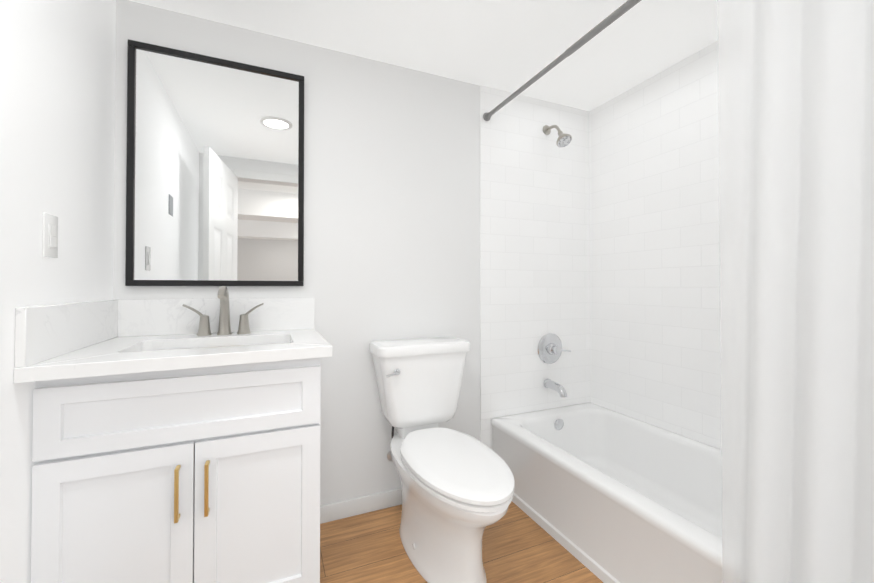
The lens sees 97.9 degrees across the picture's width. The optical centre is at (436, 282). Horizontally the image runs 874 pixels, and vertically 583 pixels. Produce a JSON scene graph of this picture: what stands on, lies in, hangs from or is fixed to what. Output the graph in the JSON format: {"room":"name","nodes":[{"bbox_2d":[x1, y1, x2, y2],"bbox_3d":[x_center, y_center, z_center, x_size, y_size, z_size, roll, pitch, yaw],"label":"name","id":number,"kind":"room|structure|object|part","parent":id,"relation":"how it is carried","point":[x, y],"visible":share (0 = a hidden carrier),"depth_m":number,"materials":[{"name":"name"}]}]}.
{"room":"bathroom","nodes":[
{"label":"bathroom","id":0,"kind":"room"},
{"bbox_2d":[0,0,115,582],"bbox_3d":[-0.943,-0.011,0.585,0.120,2.270,1.950,0,-1,-24],"label":"wall","id":1,"kind":"structure","parent":0,"point":[57,105],"depth_m":1.04,"materials":[{"name":"white paint"}]},
{"bbox_2d":[42,212,57,257],"bbox_3d":[-1.082,-0.130,1.068,0.010,0.120,0.072,0,-1,-24],"label":"light switch","id":2,"kind":"object","parent":1,"relation":"attached to","point":[50,237],"visible":1,"depth_m":1.06,"materials":[{"name":"white plastic"}]},
{"bbox_2d":[113,0,590,505],"bbox_3d":[-0.161,0.006,2.055,2.730,2.270,0.120,0,-1,-24],"label":"wall","id":3,"kind":"structure","parent":0,"point":[391,201],"depth_m":1.90,"materials":[{"name":"white paint"}]},
{"bbox_2d":[125,39,303,285],"bbox_3d":[-0.927,-0.474,1.646,0.664,0.979,0.024,0,-1,-24],"label":"mirror","id":4,"kind":"object","parent":3,"relation":"attached to","point":[215,174],"visible":0.94,"depth_m":1.63,"materials":[{"name":"black mirror"}]},
{"bbox_2d":[320,488,401,523],"bbox_3d":[-0.181,1.100,1.961,0.930,0.080,0.014,0,-1,-24],"label":"baseboard","id":5,"kind":"structure","parent":3,"relation":"attached to","point":[355,506],"depth_m":1.86,"materials":[{"name":"white paint"}]},
{"bbox_2d":[480,85,590,447],"bbox_3d":[0.626,0.009,2.328,0.830,2.270,0.009,0,-1,-24],"label":"wall tile","id":6,"kind":"structure","parent":3,"relation":"attached to","point":[534,234],"depth_m":2.30,"materials":[{"name":"white tile"}]},
{"bbox_2d":[537,333,570,363],"bbox_3d":[0.715,0.407,2.314,0.195,0.188,0.080,0,-1,-24],"label":"shower valve","id":7,"kind":"object","parent":6,"relation":"attached to","point":[550,349],"visible":1,"depth_m":2.32,"materials":[{"name":"silver metal"}]},
{"bbox_2d":[543,378,566,396],"bbox_3d":[0.710,0.629,2.265,0.060,0.081,0.160,0,-1,-24],"label":"tub spout","id":8,"kind":"object","parent":6,"relation":"attached to","point":[555,386],"visible":1,"depth_m":2.25,"materials":[{"name":"silver metal"}]},
{"bbox_2d":[543,125,571,146],"bbox_3d":[0.717,-0.885,2.267,0.090,0.178,0.195,0,-1,-24],"label":"shower head","id":9,"kind":"object","parent":6,"relation":"attached to","point":[563,139],"visible":1,"depth_m":2.22},
{"bbox_2d":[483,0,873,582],"bbox_3d":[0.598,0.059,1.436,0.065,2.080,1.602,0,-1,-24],"label":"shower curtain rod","id":10,"kind":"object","parent":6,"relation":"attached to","point":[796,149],"visible":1,"depth_m":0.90,"materials":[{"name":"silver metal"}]},
{"bbox_2d":[717,0,873,582],"bbox_3d":[0.842,0.053,0.876,0.065,2.079,0.350,0,-1,-24],"label":"shower curtain","id":11,"kind":"object","parent":10,"relation":"hanging from","point":[796,77],"depth_m":0.89,"materials":[{"name":"white fabric"}]},
{"bbox_2d":[129,0,717,110],"bbox_3d":[0.253,-1.190,1.120,2.730,0.100,2.190,0,-1,-24],"label":"ceiling","id":12,"kind":"structure","parent":0,"point":[512,46],"depth_m":1.74,"materials":[{"name":"white paint"}]},
{"bbox_2d":[320,501,602,582],"bbox_3d":[0.253,1.180,1.093,2.730,0.100,2.190,0,-1,-24],"label":"floor","id":13,"kind":"structure","parent":0,"point":[519,545],"depth_m":1.60,"materials":[{"name":"brown wood"}]},
{"bbox_2d":[13,286,331,582],"bbox_3d":[-0.802,0.572,1.357,0.759,1.122,0.634,0,-1,-24],"label":"bathroom vanity","id":14,"kind":"object","parent":13,"relation":"on","point":[176,440],"visible":1,"depth_m":1.13,"materials":[{"name":"white paint"}]},
{"bbox_3d":[-0.715,0.609,1.113,0.084,0.152,0.032,0,-1,-24],"label":"handle","id":15,"kind":"part","parent":14,"relation":"part of","materials":[{"name":"gold metal"}]},
{"bbox_2d":[182,286,263,335],"bbox_3d":[-0.861,0.114,1.534,0.296,0.201,0.159,0,-1,-24],"label":"faucet","id":16,"kind":"object","parent":14,"relation":"on","point":[224,329],"depth_m":1.56,"materials":[{"name":"silver metal"}]},
{"bbox_2d":[369,337,514,582],"bbox_3d":[0.039,0.711,1.602,0.474,0.849,0.853,0,-1,-24],"label":"toilet","id":17,"kind":"object","parent":13,"relation":"on","point":[457,487],"visible":1,"depth_m":1.52,"materials":[{"name":"white ceramic"}]},
{"bbox_2d":[491,403,722,582],"bbox_3d":[0.975,0.954,1.599,0.760,0.364,1.596,0,-1,-24],"label":"bathtub","id":18,"kind":"object","parent":13,"relation":"on","point":[604,494],"visible":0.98,"depth_m":1.74,"materials":[{"name":"white ceramic"}]},
{"bbox_3d":[1.449,0.001,1.628,0.120,2.270,1.950,0,-1,-24],"label":"wall","id":19,"kind":"structure","parent":0,"visible":0},
{"bbox_2d":[589,41,720,448],"bbox_3d":[1.323,-0.180,1.760,0.009,1.904,1.594,0,-1,-24],"label":"wall tile","id":20,"kind":"structure","parent":19,"relation":"attached to","point":[654,262],"depth_m":2.04,"materials":[{"name":"white tile"}]}
]}

